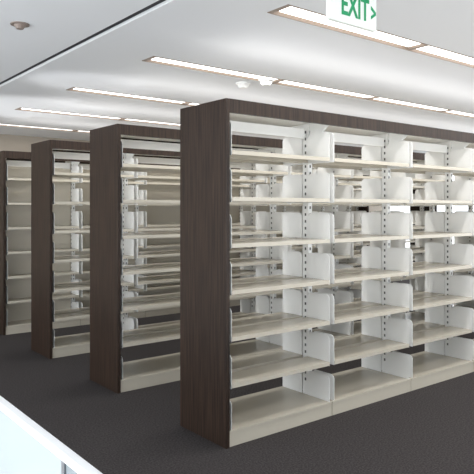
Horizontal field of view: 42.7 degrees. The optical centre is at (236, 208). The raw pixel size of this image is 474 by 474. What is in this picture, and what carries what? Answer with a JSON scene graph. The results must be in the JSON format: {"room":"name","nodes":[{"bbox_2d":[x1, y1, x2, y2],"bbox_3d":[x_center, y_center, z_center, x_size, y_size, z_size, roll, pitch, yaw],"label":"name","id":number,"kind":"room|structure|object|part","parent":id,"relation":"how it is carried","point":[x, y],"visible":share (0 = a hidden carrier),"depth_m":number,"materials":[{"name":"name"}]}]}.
{"room":"library","nodes":[
{"label":"library","id":0,"kind":"room"},
{"bbox_2d":[0,134,381,245],"bbox_3d":[-3.796,0.120,8.798,19.000,2.700,0.100,0,0,-38],"label":"wall","id":1,"kind":"structure","parent":0,"point":[7,142],"depth_m":9.18,"materials":[{"name":"beige paint"}]},
{"bbox_2d":[0,0,473,152],"bbox_3d":[0.962,-1.170,2.808,19.000,0.120,15.200,0,0,-38],"label":"ceiling","id":2,"kind":"structure","parent":0,"point":[236,35],"depth_m":4.53,"materials":[{"name":"white paint"}]},
{"bbox_2d":[10,21,29,29],"bbox_3d":[-1.303,-1.095,3.637,0.110,0.030,0.110,0,0,-38],"label":"sprinkler","id":3,"kind":"object","parent":2,"relation":"attached to","point":[19,25],"depth_m":3.61,"materials":[{"name":"silver metal"}]},
{"bbox_2d":[0,124,89,132],"bbox_3d":[0.500,-1.168,10.825,9.730,0.124,0.170,0,0,-38],"label":"recessed light","id":4,"kind":"object","parent":2,"relation":"in","point":[10,125],"visible":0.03,"depth_m":8.35,"materials":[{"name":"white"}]},
{"bbox_2d":[0,0,165,83],"bbox_3d":[0.344,-1.180,2.317,0.060,0.100,15.200,0,0,-38],"label":"trim","id":5,"kind":"structure","parent":2,"relation":"attached to","point":[159,1],"depth_m":3.97,"materials":[{"name":"grey metal"}]},
{"bbox_2d":[15,107,179,125],"bbox_3d":[1.383,-1.168,9.713,9.730,0.124,0.170,0,0,-38],"label":"recessed light","id":6,"kind":"object","parent":2,"relation":"in","point":[20,108],"visible":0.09,"depth_m":7.31,"materials":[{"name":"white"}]},
{"bbox_2d":[66,87,198,105],"bbox_3d":[2.267,-1.168,8.601,9.730,0.124,0.170,0,0,-38],"label":"recessed light","id":7,"kind":"object","parent":2,"relation":"in","point":[76,89],"visible":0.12,"depth_m":6.01,"materials":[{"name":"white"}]},
{"bbox_2d":[236,81,249,88],"bbox_3d":[0.053,-1.087,5.338,0.130,0.045,0.130,0,0,-38],"label":"smoke detector","id":8,"kind":"object","parent":2,"relation":"attached to","point":[242,85],"visible":1,"depth_m":5.30,"materials":[{"name":"white plastic"}]},
{"bbox_2d":[258,78,273,85],"bbox_3d":[0.250,-1.087,5.214,0.130,0.045,0.130,0,0,-38],"label":"smoke detector","id":9,"kind":"object","parent":2,"relation":"attached to","point":[265,81],"visible":1,"depth_m":5.18,"materials":[{"name":"white plastic"}]},
{"bbox_2d":[142,56,473,117],"bbox_3d":[3.150,-1.168,7.489,9.730,0.124,0.170,0,0,-38],"label":"recessed light","id":10,"kind":"object","parent":2,"relation":"in","point":[158,60],"visible":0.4,"depth_m":5.43,"materials":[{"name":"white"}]},
{"bbox_2d":[326,0,375,31],"bbox_3d":[0.575,-1.012,3.030,0.350,0.195,0.050,0,0,-38],"label":"exit sign","id":11,"kind":"object","parent":2,"relation":"hanging from","point":[360,14],"visible":1,"depth_m":3.02,"materials":[{"name":"white plastic"}]},
{"bbox_2d":[267,4,473,67],"bbox_3d":[4.033,-1.168,6.378,9.730,0.124,0.170,0,0,-38],"label":"recessed light","id":12,"kind":"object","parent":2,"relation":"in","point":[288,11],"visible":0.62,"depth_m":3.90,"materials":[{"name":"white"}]},
{"bbox_2d":[0,279,473,473],"bbox_3d":[3.860,1.520,5.109,11.600,0.100,15.200,0,0,-38],"label":"floor","id":13,"kind":"structure","parent":0,"point":[429,429],"depth_m":4.09,"materials":[{"name":"carpet"}]},
{"bbox_2d":[0,396,102,473],"bbox_3d":[0.172,0.943,0.456,0.060,1.055,4.500,0,0,-38],"label":"balustrade","id":14,"kind":"object","parent":13,"relation":"on","point":[26,447],"visible":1,"depth_m":1.17,"materials":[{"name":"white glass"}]},
{"bbox_3d":[-0.761,0.917,1.630,0.012,0.985,1.500,0,0,-38],"label":"glass panel","id":15,"kind":"part","parent":14,"relation":"part of","materials":[{"name":"blue"}]},
{"bbox_3d":[0.643,0.917,-0.137,0.012,0.985,2.985,0,0,-38],"label":"glass panel","id":16,"kind":"part","parent":14,"relation":"part of","materials":[{"name":"grey"}]},
{"bbox_2d":[0,151,368,334],"bbox_3d":[-0.305,0.395,9.288,6.566,2.150,0.515,0,0,-38],"label":"bookshelf","id":17,"kind":"object","parent":13,"relation":"on","point":[15,182],"visible":0.28,"depth_m":7.74,"materials":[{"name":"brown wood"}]},
{"bbox_3d":[-2.865,0.395,7.255,0.028,2.150,0.515,0,0,-38],"label":"panel","id":18,"kind":"part","parent":17,"relation":"part of","materials":[{"name":"brown wood"}]},
{"bbox_3d":[-0.305,1.420,9.288,6.504,0.100,0.499,0,0,-38],"label":"shelf","id":19,"kind":"part","parent":17,"relation":"part of","materials":[{"name":"beige metal"}]},
{"bbox_3d":[2.254,0.395,11.321,0.028,2.150,0.515,0,0,-38],"label":"panel","id":20,"kind":"part","parent":17,"relation":"part of","materials":[{"name":"white metal"}]},
{"bbox_2d":[31,140,436,358],"bbox_3d":[0.578,0.395,8.176,6.566,2.150,0.515,0,0,-38],"label":"bookshelf","id":21,"kind":"object","parent":13,"relation":"on","point":[44,342],"visible":0.32,"depth_m":6.48,"materials":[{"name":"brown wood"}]},
{"bbox_3d":[-1.982,0.395,6.143,0.028,2.150,0.515,0,0,-38],"label":"panel","id":22,"kind":"part","parent":21,"relation":"part of","materials":[{"name":"brown wood"}]},
{"bbox_3d":[0.578,1.420,8.176,6.504,0.100,0.499,0,0,-38],"label":"shelf","id":23,"kind":"part","parent":21,"relation":"part of","materials":[{"name":"beige metal"}]},
{"bbox_3d":[3.138,0.395,10.209,0.028,2.150,0.515,0,0,-38],"label":"panel","id":24,"kind":"part","parent":21,"relation":"part of","materials":[{"name":"white metal"}]},
{"bbox_2d":[90,124,473,393],"bbox_3d":[1.461,0.395,7.064,6.566,2.150,0.515,0,0,-38],"label":"bookshelf","id":25,"kind":"object","parent":13,"relation":"on","point":[108,369],"visible":0.41,"depth_m":5.34,"materials":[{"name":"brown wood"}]},
{"bbox_3d":[-1.099,0.395,5.031,0.028,2.150,0.515,0,0,-38],"label":"panel","id":26,"kind":"part","parent":25,"relation":"part of","materials":[{"name":"brown wood"}]},
{"bbox_3d":[1.461,1.420,7.064,6.504,0.100,0.499,0,0,-38],"label":"shelf","id":27,"kind":"part","parent":25,"relation":"part of","materials":[{"name":"beige metal"}]},
{"bbox_2d":[180,98,473,448],"bbox_3d":[2.344,0.395,5.952,6.566,2.150,0.515,0,0,-38],"label":"bookshelf","id":28,"kind":"object","parent":13,"relation":"on","point":[208,372],"visible":1,"depth_m":4.44,"materials":[{"name":"brown wood"}]},
{"bbox_3d":[-0.215,0.395,3.919,0.028,2.150,0.515,0,0,-38],"label":"panel","id":29,"kind":"part","parent":28,"relation":"part of","materials":[{"name":"brown wood"}]},
{"bbox_3d":[2.344,1.420,5.952,6.504,0.100,0.499,0,0,-38],"label":"shelf","id":30,"kind":"part","parent":28,"relation":"part of","materials":[{"name":"beige metal"}]}
]}

